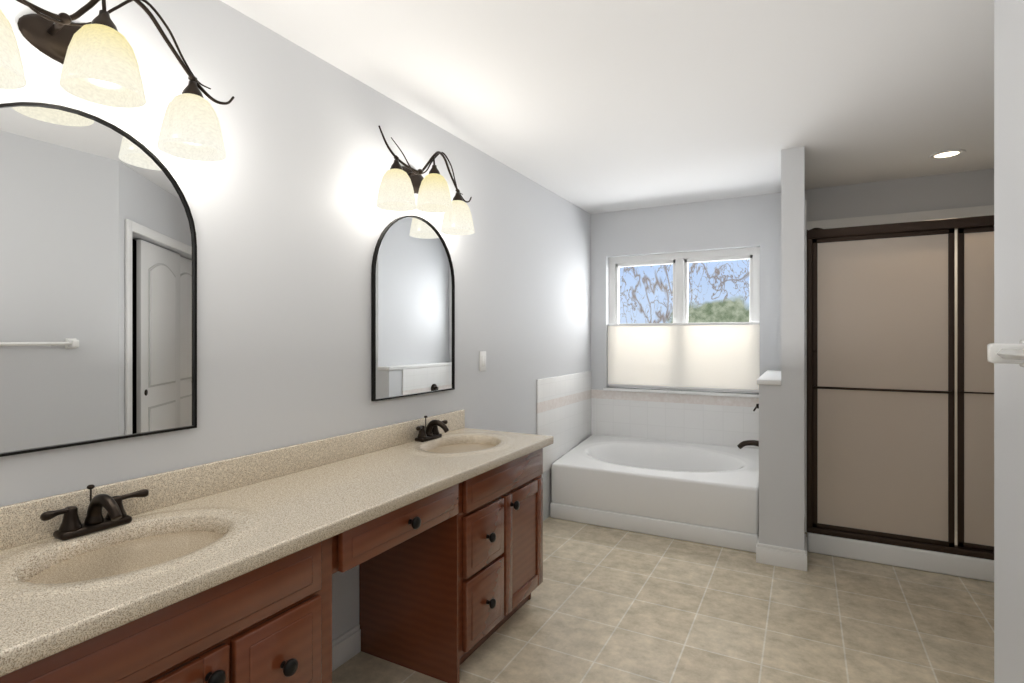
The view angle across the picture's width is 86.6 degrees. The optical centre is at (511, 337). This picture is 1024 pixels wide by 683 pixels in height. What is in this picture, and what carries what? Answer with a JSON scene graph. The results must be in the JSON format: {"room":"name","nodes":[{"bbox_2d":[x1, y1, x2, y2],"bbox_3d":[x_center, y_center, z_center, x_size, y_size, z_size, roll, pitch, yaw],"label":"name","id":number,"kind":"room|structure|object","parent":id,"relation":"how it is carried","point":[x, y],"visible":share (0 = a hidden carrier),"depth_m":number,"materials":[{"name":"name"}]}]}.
{"room":"bathroom","nodes":[
{"label":"bathroom","id":0,"kind":"room"},
{"bbox_2d":[0,0,590,640],"bbox_3d":[-0.821,0.120,2.157,0.130,2.440,6.480,0,0,28],"label":"wall","id":1,"kind":"structure","parent":0,"point":[290,220],"depth_m":2.06,"materials":[{"name":"white paint"}]},
{"bbox_2d":[0,102,196,456],"bbox_3d":[-1.132,-0.155,1.416,0.019,0.870,0.620,0,0,28],"label":"mirror","id":2,"kind":"object","parent":1,"relation":"attached to","point":[98,290],"visible":0.98,"depth_m":1.44,"materials":[{"name":"black metal"}]},
{"bbox_2d":[0,0,234,161],"bbox_3d":[-1.034,-0.724,1.376,0.229,0.370,0.719,0,0,28],"label":"sconce","id":3,"kind":"object","parent":1,"relation":"attached to","point":[96,57],"visible":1,"depth_m":1.36,"materials":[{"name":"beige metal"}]},
{"bbox_2d":[0,409,463,548],"bbox_3d":[-0.980,0.451,1.697,0.019,0.101,3.000,0,0,28],"label":"backsplash","id":4,"kind":"structure","parent":1,"relation":"attached to","point":[21,523],"depth_m":1.66,"materials":[{"name":"beige stone"}]},
{"bbox_2d":[332,624,360,670],"bbox_3d":[-0.375,1.282,2.831,0.014,0.115,2.370,0,0,28],"label":"baseboard","id":5,"kind":"structure","parent":1,"relation":"attached to","point":[346,646],"depth_m":2.24,"materials":[{"name":"white wood"}]},
{"bbox_2d":[371,215,454,400],"bbox_3d":[-0.463,-0.155,2.657,0.019,0.870,0.620,0,0,28],"label":"mirror","id":6,"kind":"object","parent":1,"relation":"attached to","point":[412,314],"visible":0.98,"depth_m":2.62,"materials":[{"name":"black metal"}]},
{"bbox_2d":[376,125,474,234],"bbox_3d":[-0.384,-0.724,2.582,0.229,0.370,0.719,0,0,28],"label":"sconce","id":7,"kind":"object","parent":1,"relation":"attached to","point":[400,186],"visible":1,"depth_m":2.50,"materials":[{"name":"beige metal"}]},
{"bbox_2d":[479,351,485,370],"bbox_3d":[-0.171,0.140,3.216,0.008,0.116,0.070,0,0,28],"label":"switch plate","id":8,"kind":"object","parent":1,"relation":"attached to","point":[482,360],"visible":1,"depth_m":3.20,"materials":[{"name":"white plastic"}]},
{"bbox_2d":[537,371,591,471],"bbox_3d":[0.442,0.640,4.353,0.010,0.680,1.115,0,0,28],"label":"tile","id":9,"kind":"structure","parent":1,"relation":"attached to","point":[564,411],"depth_m":4.27,"materials":[{"name":"white tile"}]},
{"bbox_2d":[220,0,993,213],"bbox_3d":[1.110,-1.130,1.123,4.550,0.060,6.530,0,0,28],"label":"ceiling","id":10,"kind":"structure","parent":0,"point":[595,106],"depth_m":2.34,"materials":[{"name":"white paint"}]},
{"bbox_2d":[928,149,965,159],"bbox_3d":[2.604,-1.095,3.254,0.176,0.008,0.176,0,0,28],"label":"recessed light","id":11,"kind":"object","parent":10,"relation":"in","point":[947,154],"visible":0.98,"depth_m":3.26,"materials":[{"name":"white"}]},
{"bbox_2d":[332,517,993,682],"bbox_3d":[1.110,1.370,1.123,4.550,0.060,6.530,0,0,28],"label":"floor","id":12,"kind":"structure","parent":0,"point":[607,605],"depth_m":2.54,"materials":[{"name":"tile"}]},
{"bbox_2d":[0,441,553,682],"bbox_3d":[-0.742,0.940,1.564,0.564,0.800,2.950,0,0,28],"label":"bathroom vanity","id":13,"kind":"object","parent":12,"relation":"on","point":[441,571],"depth_m":1.70,"materials":[{"name":"brown wood"}]},
{"bbox_2d":[0,429,553,668],"bbox_3d":[-0.743,0.520,1.570,0.557,0.040,3.000,0,0,28],"label":"countertop","id":14,"kind":"structure","parent":13,"relation":"on","point":[54,591],"depth_m":1.40,"materials":[{"name":"beige stone"}]},
{"bbox_2d":[550,404,758,552],"bbox_3d":[1.117,0.889,4.098,1.414,0.902,0.899,0,0,28],"label":"tub","id":15,"kind":"object","parent":12,"relation":"on","point":[701,493],"visible":0.98,"depth_m":3.78,"materials":[{"name":"white ceramic"}]},
{"bbox_2d":[756,534,806,570],"bbox_3d":[1.646,1.282,3.311,0.268,0.115,0.319,0,0,28],"label":"baseboard","id":16,"kind":"structure","parent":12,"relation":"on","point":[785,557],"depth_m":3.17,"materials":[{"name":"white wood"}]},
{"bbox_2d":[805,200,993,581],"bbox_3d":[2.715,0.240,3.334,1.613,2.200,0.747,0,0,28],"label":"shower","id":17,"kind":"object","parent":12,"relation":"on","point":[899,397],"visible":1,"depth_m":3.19,"materials":[{"name":"beige glass"}]},
{"bbox_2d":[757,370,780,546],"bbox_3d":[1.765,0.795,3.671,0.132,1.090,1.062,0,0,28],"label":"wall","id":18,"kind":"structure","parent":0,"point":[769,382],"depth_m":3.21,"materials":[{"name":"white paint"}]},
{"bbox_2d":[591,168,993,393],"bbox_3d":[2.190,0.120,4.130,3.560,2.440,0.150,0,0,28],"label":"wall","id":19,"kind":"structure","parent":0,"point":[740,222],"depth_m":4.21,"materials":[{"name":"white paint"}]},
{"bbox_2d":[591,389,758,448],"bbox_3d":[1.333,0.720,4.500,1.440,0.520,0.010,0,0,28],"label":"tile","id":20,"kind":"structure","parent":19,"relation":"attached to","point":[717,420],"depth_m":4.48,"materials":[{"name":"white tile"}]},
{"bbox_2d":[603,247,759,397],"bbox_3d":[1.393,-0.124,4.528,1.270,1.179,0.155,0,0,28],"label":"window","id":21,"kind":"structure","parent":19,"relation":"in","point":[680,261],"depth_m":4.54,"materials":[{"name":"white"}]},
{"bbox_2d":[608,322,758,391],"bbox_3d":[1.389,0.154,4.521,1.220,0.548,0.034,0,0,28],"label":"window blind","id":22,"kind":"object","parent":21,"relation":"attached to","point":[719,356],"visible":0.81,"depth_m":4.49,"materials":[{"name":"white fabric"}]},
{"bbox_2d":[781,146,804,550],"bbox_3d":[1.879,0.120,3.616,0.120,2.440,1.050,0,0,28],"label":"wall","id":23,"kind":"structure","parent":0,"point":[792,348],"depth_m":3.15,"materials":[{"name":"white paint"}]},
{"bbox_2d":[994,0,1023,682],"bbox_3d":[0.462,0.120,-0.197,0.140,2.440,3.550,0,0,28],"label":"wall","id":24,"kind":"structure","parent":0,"point":[1008,328],"depth_m":1.30,"materials":[{"name":"white paint"}]},
{"bbox_2d":[987,340,1023,366],"bbox_3d":[0.945,0.035,0.922,0.070,0.060,0.666,0,0,28],"label":"towel rail","id":25,"kind":"object","parent":24,"relation":"attached to","point":[1009,353],"visible":0.98,"depth_m":1.18,"materials":[{"name":"white ceramic"}]},
{"label":"outside","id":26,"kind":"structure","parent":0,"visible":0},
{"bbox_2d":[619,259,748,323],"bbox_3d":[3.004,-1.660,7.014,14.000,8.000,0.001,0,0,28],"label":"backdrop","id":27,"kind":"structure","parent":26,"point":[646,314],"depth_m":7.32,"materials":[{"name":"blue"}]}
]}

